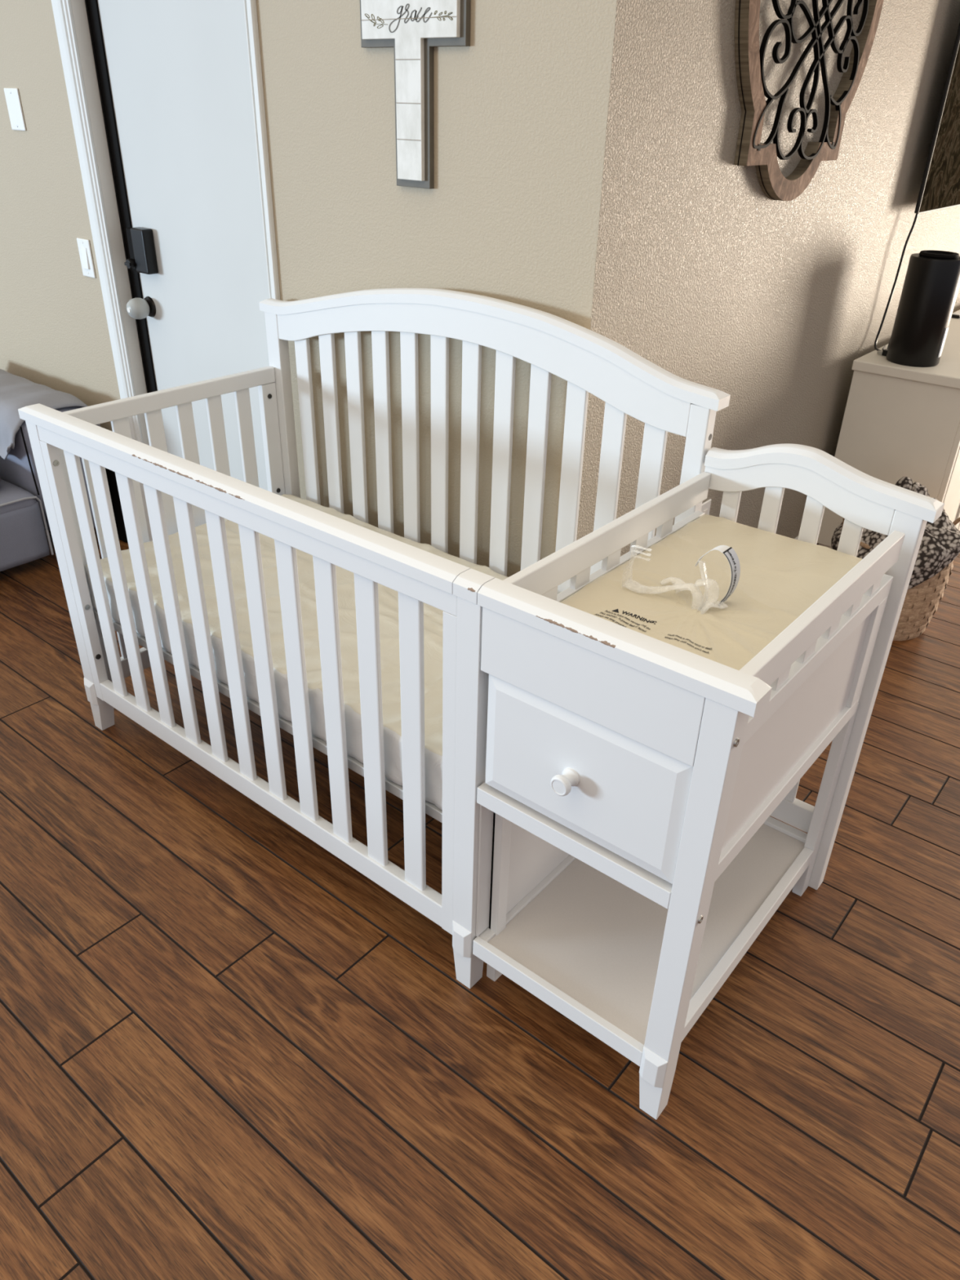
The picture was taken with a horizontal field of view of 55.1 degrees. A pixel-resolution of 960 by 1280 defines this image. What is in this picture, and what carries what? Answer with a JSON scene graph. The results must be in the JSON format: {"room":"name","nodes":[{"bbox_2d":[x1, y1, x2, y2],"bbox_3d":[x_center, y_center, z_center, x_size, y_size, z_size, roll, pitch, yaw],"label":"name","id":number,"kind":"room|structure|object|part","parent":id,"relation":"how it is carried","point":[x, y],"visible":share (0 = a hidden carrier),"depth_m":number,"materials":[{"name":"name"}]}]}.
{"room":"living room","nodes":[
{"label":"living room","id":0,"kind":"room"},
{"bbox_2d":[0,0,617,577],"bbox_3d":[-1.891,-1.805,3.473,5.622,2.600,0.120,23,37,33],"label":"wall","id":1,"kind":"structure","parent":0,"point":[511,213],"depth_m":2.26,"materials":[{"name":"beige paint"}]},
{"bbox_2d":[4,88,26,130],"bbox_3d":[-1.561,-1.780,3.083,0.090,0.123,0.008,23,37,33],"label":"blank wall plate","id":2,"kind":"object","parent":1,"relation":"attached to","point":[11,95],"visible":1,"depth_m":3.08,"materials":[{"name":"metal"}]},
{"bbox_2d":[76,237,95,278],"bbox_3d":[-1.351,-1.308,3.147,0.075,0.122,0.012,23,37,33],"label":"light switch","id":3,"kind":"object","parent":1,"relation":"attached to","point":[84,247],"visible":1,"depth_m":3.14,"materials":[{"name":"paint"}]},
{"bbox_2d":[51,0,152,541],"bbox_3d":[-1.257,-1.277,3.073,0.086,2.120,0.016,23,37,33],"label":"trim","id":4,"kind":"structure","parent":1,"relation":"attached to","point":[62,9],"depth_m":2.98,"materials":[{"name":"paint"}]},
{"bbox_2d":[70,0,149,445],"bbox_3d":[-0.865,-1.117,2.896,0.843,2.042,0.120,23,37,33],"label":"trim","id":5,"kind":"structure","parent":1,"relation":"attached to","point":[80,20],"depth_m":2.97,"materials":[{"name":"paint"}]},
{"bbox_2d":[84,0,269,490],"bbox_3d":[-0.884,-1.103,2.879,0.816,2.021,0.122,23,37,33],"label":"door","id":6,"kind":"structure","parent":1,"relation":"in","point":[174,78],"depth_m":2.78,"materials":[{"name":"white paint"}]},
{"bbox_3d":[-1.133,-1.280,3.016,0.038,0.130,0.022,23,37,33],"label":"plate","id":7,"kind":"part","parent":6,"relation":"part of","materials":[{"name":"black metal"}]},
{"bbox_3d":[-1.147,-1.112,3.083,0.069,0.069,0.068,23,37,33],"label":"knob","id":8,"kind":"part","parent":6,"relation":"part of","materials":[{"name":"grey plastic"}]},
{"bbox_3d":[-1.128,-1.123,3.104,0.068,0.068,0.032,23,37,33],"label":"knob","id":9,"kind":"part","parent":6,"relation":"part of","materials":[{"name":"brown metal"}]},
{"bbox_2d":[243,0,280,300],"bbox_3d":[-0.585,-0.986,2.606,0.037,2.120,0.016,23,37,33],"label":"trim","id":10,"kind":"structure","parent":1,"relation":"attached to","point":[250,6],"depth_m":2.41,"materials":[{"name":"paint"}]},
{"bbox_2d":[360,0,471,188],"bbox_3d":[-0.150,-1.293,2.018,0.312,0.537,0.027,23,37,33],"label":"wall cross","id":11,"kind":"object","parent":1,"relation":"attached to","point":[413,28],"visible":1,"depth_m":2.03,"materials":[{"name":"grey wood"}]},
{"bbox_2d":[0,527,959,1279],"bbox_3d":[0.099,-0.203,3.449,9.800,0.050,13.000,23,37,33],"label":"floor","id":12,"kind":"structure","parent":0,"point":[228,1051],"depth_m":1.72,"materials":[{"name":"brown wood"}]},
{"bbox_2d":[0,406,95,571],"bbox_3d":[-2.683,-0.291,2.806,1.028,0.532,2.789,23,37,33],"label":"sofa","id":13,"kind":"object","parent":12,"relation":"on","point":[24,520],"visible":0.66,"depth_m":3.30,"materials":[{"name":"grey fabric"}]},
{"bbox_2d":[0,479,36,514],"bbox_3d":[-2.174,-0.511,3.280,0.880,0.059,0.767,23,37,33],"label":"seat cushion","id":14,"kind":"object","parent":13,"relation":"on","point":[17,496],"depth_m":3.29,"materials":[{"name":"grey fabric"}]},
{"bbox_2d":[0,368,100,459],"bbox_3d":[-1.831,-0.881,3.501,0.800,0.207,0.353,23,37,33],"label":"throw blanket","id":15,"kind":"object","parent":13,"relation":"on","point":[16,392],"visible":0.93,"depth_m":3.29,"materials":[{"name":"grey fabric"}]},
{"bbox_2d":[105,467,128,542],"bbox_3d":[-1.490,-0.614,3.621,0.280,0.412,0.044,23,37,33],"label":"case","id":16,"kind":"object","parent":12,"relation":"on","point":[111,477],"visible":0.02,"depth_m":3.58,"materials":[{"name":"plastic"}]},
{"bbox_2d":[17,288,944,1119],"bbox_3d":[-0.139,-0.096,2.057,1.842,1.158,0.804,23,37,33],"label":"crib","id":17,"kind":"object","parent":12,"relation":"on","point":[613,850],"visible":0.97,"depth_m":1.78,"materials":[{"name":"white wood"}]},
{"bbox_3d":[-1.039,-0.136,2.367,0.048,0.873,0.045,23,37,33],"label":"post","id":18,"kind":"part","parent":17,"relation":"part of","materials":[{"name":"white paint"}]},
{"bbox_3d":[-0.826,-0.027,2.762,0.023,0.058,0.675,23,37,33],"label":"rail","id":19,"kind":"part","parent":17,"relation":"part of","materials":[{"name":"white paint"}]},
{"bbox_3d":[-0.809,-0.635,2.406,0.025,0.042,0.675,23,37,33],"label":"rail","id":20,"kind":"part","parent":17,"relation":"part of","materials":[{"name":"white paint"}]},
{"bbox_3d":[-0.521,-0.272,1.795,1.277,0.037,0.029,23,37,33],"label":"rail","id":21,"kind":"part","parent":17,"relation":"part of","materials":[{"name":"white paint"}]},
{"bbox_3d":[-0.309,0.017,2.283,1.266,0.024,0.674,23,37,33],"label":"spring frame","id":22,"kind":"part","parent":17,"relation":"part of","materials":[{"name":"grey metal"}]},
{"bbox_3d":[-0.538,0.339,2.150,1.277,0.058,0.026,23,37,33],"label":"rail","id":23,"kind":"part","parent":17,"relation":"part of","materials":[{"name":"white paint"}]},
{"bbox_3d":[-0.582,-0.471,2.812,0.052,1.024,0.035,23,37,33],"label":"post","id":24,"kind":"part","parent":17,"relation":"part of","materials":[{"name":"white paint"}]},
{"bbox_2d":[84,493,507,810],"bbox_3d":[-0.304,-0.056,2.245,1.266,0.138,0.682,23,37,33],"label":"mattress","id":25,"kind":"object","parent":17,"relation":"in","point":[388,597],"visible":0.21,"depth_m":2.08,"materials":[{"name":"beige fabric"}]},
{"bbox_3d":[-0.014,0.308,1.654,0.048,0.873,0.045,23,37,33],"label":"post","id":26,"kind":"part","parent":17,"relation":"part of","materials":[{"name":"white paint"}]},
{"bbox_3d":[-0.059,-0.705,2.187,1.270,0.171,0.027,23,37,33],"label":"rail","id":27,"kind":"part","parent":17,"relation":"part of","materials":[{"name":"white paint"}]},
{"bbox_3d":[0.036,0.463,1.750,0.022,0.511,0.029,23,37,33],"label":"leg","id":28,"kind":"part","parent":17,"relation":"part of","materials":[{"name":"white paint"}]},
{"bbox_3d":[0.226,0.463,2.028,0.022,0.040,0.705,23,37,33],"label":"shelf rail","id":29,"kind":"part","parent":17,"relation":"part of","materials":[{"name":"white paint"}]},
{"bbox_3d":[0.226,0.284,1.927,0.008,0.370,0.644,23,37,33],"label":"panel","id":30,"kind":"part","parent":17,"relation":"part of","materials":[{"name":"white wood"}]},
{"bbox_3d":[0.136,0.656,1.686,0.376,0.039,0.016,23,37,33],"label":"shelf rail","id":31,"kind":"part","parent":17,"relation":"part of","materials":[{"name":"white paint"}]},
{"bbox_3d":[0.130,0.218,1.411,0.034,0.034,0.035,23,37,33],"label":"knob","id":32,"kind":"part","parent":17,"relation":"part of","materials":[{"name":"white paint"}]},
{"bbox_3d":[0.146,0.328,1.496,0.376,0.034,0.020,23,37,33],"label":"drawer rail","id":33,"kind":"part","parent":17,"relation":"part of","materials":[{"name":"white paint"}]},
{"bbox_3d":[0.151,0.210,1.419,0.362,0.224,0.009,23,37,33],"label":"drawer","id":34,"kind":"part","parent":17,"relation":"part of","materials":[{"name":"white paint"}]},
{"bbox_2d":[503,471,711,600],"bbox_3d":[0.249,-0.178,1.671,0.018,0.086,0.676,23,37,33],"label":"rail","id":35,"kind":"object","parent":17,"relation":"on","point":[574,562],"depth_m":1.65,"materials":[{"name":"white wood"}]},
{"bbox_3d":[0.248,-0.124,1.702,0.018,0.039,0.676,23,37,33],"label":"rail","id":36,"kind":"part","parent":17,"relation":"part of","materials":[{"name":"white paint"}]},
{"bbox_2d":[488,823,804,1044],"bbox_3d":[0.369,0.527,1.912,0.366,0.014,0.681,23,37,33],"label":"shelf","id":37,"kind":"object","parent":17,"relation":"attached to","point":[589,939],"depth_m":1.81,"materials":[{"name":"white laminate"}]},
{"bbox_3d":[0.317,0.452,1.424,0.047,0.873,0.045,23,37,33],"label":"post","id":38,"kind":"part","parent":17,"relation":"part of","materials":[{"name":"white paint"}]},
{"bbox_3d":[0.438,-0.030,2.103,0.043,1.026,0.035,23,37,33],"label":"post","id":39,"kind":"part","parent":17,"relation":"part of","materials":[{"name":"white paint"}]},
{"bbox_2d":[560,514,885,670],"bbox_3d":[0.401,-0.102,1.566,0.379,0.141,0.671,23,37,33],"label":"changing pad","id":40,"kind":"object","parent":17,"relation":"on","point":[718,589],"visible":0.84,"depth_m":1.59,"materials":[{"name":"beige plastic"}]},
{"bbox_2d":[595,613,626,626],"bbox_3d":[0.212,-0.032,1.492,0.063,0.003,0.007,27,39,36],"label":"print","id":41,"kind":"object","parent":40,"relation":"on","point":[621,621],"depth_m":1.49,"materials":[{"name":"black"}]},
{"bbox_2d":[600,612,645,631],"bbox_3d":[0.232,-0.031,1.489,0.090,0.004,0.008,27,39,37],"label":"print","id":42,"kind":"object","parent":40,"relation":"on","point":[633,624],"depth_m":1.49,"materials":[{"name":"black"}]},
{"bbox_2d":[604,610,650,629],"bbox_3d":[0.240,-0.034,1.495,0.009,0.005,0.088,-26,40,-38],"label":"print","id":43,"kind":"object","parent":40,"relation":"on","point":[634,621],"depth_m":1.49,"materials":[{"name":"black paint"}]},
{"bbox_2d":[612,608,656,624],"bbox_3d":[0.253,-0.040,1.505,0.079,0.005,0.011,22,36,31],"label":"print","id":44,"kind":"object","parent":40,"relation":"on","point":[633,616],"depth_m":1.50,"materials":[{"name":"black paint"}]},
{"bbox_2d":[664,636,708,653],"bbox_3d":[0.322,0.006,1.429,0.076,0.004,0.008,22,36,31],"label":"print","id":45,"kind":"object","parent":40,"relation":"on","point":[687,644],"depth_m":1.43,"materials":[{"name":"black"}]},
{"bbox_2d":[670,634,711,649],"bbox_3d":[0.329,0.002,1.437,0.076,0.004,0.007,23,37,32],"label":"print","id":46,"kind":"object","parent":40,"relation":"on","point":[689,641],"depth_m":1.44,"materials":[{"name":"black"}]},
{"bbox_2d":[723,551,736,601],"bbox_3d":[0.413,-0.104,1.523,0.023,0.090,0.008,23,37,33],"label":"print","id":47,"kind":"object","parent":40,"relation":"on","point":[731,556],"depth_m":1.51,"materials":[{"name":"black"}]},
{"bbox_3d":[0.522,0.595,1.815,0.020,0.040,0.634,23,37,33],"label":"shelf rail","id":48,"kind":"part","parent":17,"relation":"part of","materials":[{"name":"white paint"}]},
{"bbox_3d":[0.592,0.396,2.152,0.366,0.039,0.023,23,37,33],"label":"shelf rail","id":49,"kind":"part","parent":17,"relation":"part of","materials":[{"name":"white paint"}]},
{"bbox_3d":[0.537,0.244,1.605,0.020,0.037,0.634,23,37,33],"label":"rail","id":50,"kind":"part","parent":17,"relation":"part of","materials":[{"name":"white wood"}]},
{"bbox_3d":[0.598,0.340,2.156,0.379,0.060,0.024,23,37,33],"label":"rail","id":51,"kind":"part","parent":17,"relation":"part of","materials":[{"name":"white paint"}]},
{"bbox_3d":[0.529,0.136,1.530,0.006,0.229,0.566,23,37,33],"label":"panel","id":52,"kind":"part","parent":17,"relation":"part of","materials":[{"name":"white wood"}]},
{"bbox_3d":[0.615,-0.297,1.783,0.379,0.094,0.027,23,37,33],"label":"rail","id":53,"kind":"part","parent":17,"relation":"part of","materials":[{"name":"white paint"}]},
{"bbox_3d":[0.543,0.017,1.473,0.020,0.039,0.634,23,37,33],"label":"rail","id":54,"kind":"part","parent":17,"relation":"part of","materials":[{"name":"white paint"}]},
{"bbox_2d":[738,530,905,690],"bbox_3d":[0.545,-0.036,1.442,0.020,0.086,0.634,23,37,33],"label":"rail","id":55,"kind":"object","parent":17,"relation":"on","point":[790,654],"depth_m":1.41,"materials":[{"name":"white wood"}]},
{"bbox_3d":[0.738,0.350,1.976,0.022,0.511,0.040,23,37,33],"label":"leg","id":56,"kind":"part","parent":17,"relation":"part of","materials":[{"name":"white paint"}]},
{"bbox_3d":[0.773,0.162,1.897,0.051,0.918,0.038,23,37,33],"label":"post","id":57,"kind":"part","parent":17,"relation":"part of","materials":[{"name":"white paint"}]},
{"bbox_2d":[817,309,959,548],"bbox_3d":[2.082,-0.944,3.999,0.446,0.769,1.806,23,37,33],"label":"media console","id":58,"kind":"object","parent":12,"relation":"on","point":[899,421],"visible":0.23,"depth_m":3.31,"materials":[{"name":"paint"}]},
{"bbox_2d":[876,349,888,355],"bbox_3d":[1.492,-1.059,3.386,0.052,0.021,0.025,23,37,33],"label":"power adapter","id":59,"kind":"object","parent":58,"relation":"on","point":[884,352],"visible":0.69,"depth_m":3.38,"materials":[{"name":"black plastic"}]},
{"bbox_2d":[882,249,959,367],"bbox_3d":[1.543,-1.196,3.281,0.178,0.365,0.311,-8,32,-17],"label":"speaker","id":60,"kind":"object","parent":58,"relation":"on","point":[931,284],"visible":0.94,"depth_m":3.17},
{"bbox_3d":[1.818,-0.644,3.448,0.008,0.645,0.420,23,37,33],"label":"door frame","id":61,"kind":"part","parent":58,"relation":"part of","materials":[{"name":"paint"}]},
{"bbox_3d":[1.810,-0.647,3.453,0.012,0.645,0.420,23,37,33],"label":"door","id":62,"kind":"part","parent":58,"relation":"part of","materials":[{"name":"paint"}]},
{"bbox_2d":[951,311,959,318],"bbox_3d":[2.129,-1.447,4.086,0.040,0.014,0.130,23,37,33],"label":"remote control","id":63,"kind":"object","parent":58,"relation":"on","point":[956,315],"visible":0.75,"depth_m":4.05,"materials":[{"name":"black plastic"}]},
{"bbox_2d":[841,517,959,640],"bbox_3d":[1.406,-0.245,3.141,0.364,0.398,0.364,23,37,33],"label":"woven basket","id":64,"kind":"object","parent":12,"relation":"on","point":[920,600],"visible":0.28,"depth_m":3.03,"materials":[{"name":"beige wicker"}]},
{"bbox_2d":[831,476,959,589],"bbox_3d":[1.402,-0.364,3.065,0.411,0.322,0.402,23,37,33],"label":"blanket","id":65,"kind":"object","parent":64,"relation":"in","point":[940,546],"visible":0.23,"depth_m":2.93,"materials":[{"name":"black fabric"}]},
{"bbox_3d":[1.589,-0.366,3.055,0.034,0.094,0.122,3,30,3],"label":"handle","id":66,"kind":"part","parent":64,"relation":"part of","materials":[{"name":"brown wicker"}]},
{"bbox_2d":[576,0,959,556],"bbox_3d":[2.448,-2.200,4.351,0.120,2.600,7.100,23,37,33],"label":"wall","id":67,"kind":"structure","parent":0,"point":[715,282],"depth_m":2.52,"materials":[{"name":"beige paint"}]},
{"bbox_2d":[701,498,711,515],"bbox_3d":[0.690,-0.371,2.843,0.008,0.120,0.075,23,37,33],"label":"wall outlet","id":68,"kind":"object","parent":67,"relation":"attached to","point":[705,508],"visible":0.23,"depth_m":2.83,"materials":[{"name":"paint"}]},
{"bbox_2d":[733,0,884,200],"bbox_3d":[0.836,-1.622,2.247,0.036,0.994,0.832,23,37,33],"label":"wall art","id":69,"kind":"object","parent":67,"relation":"attached to","point":[749,60],"visible":1,"depth_m":2.34,"materials":[{"name":"brown wood"}]},
{"bbox_2d":[914,22,959,214],"bbox_3d":[1.940,-2.066,3.534,0.062,0.706,1.252,23,37,33],"label":"television","id":70,"kind":"object","parent":67,"relation":"attached to","point":[940,188],"visible":1,"depth_m":3.26,"materials":[{"name":"black plastic"}]},
{"bbox_2d":[874,213,918,351],"bbox_3d":[1.528,-1.316,3.387,0.040,0.471,0.180,15,33,22],"label":"cable","id":71,"kind":"object","parent":70,"relation":"hanging from","point":[916,215],"visible":0.91,"depth_m":3.42,"materials":[{"name":"black plastic"}]}
]}

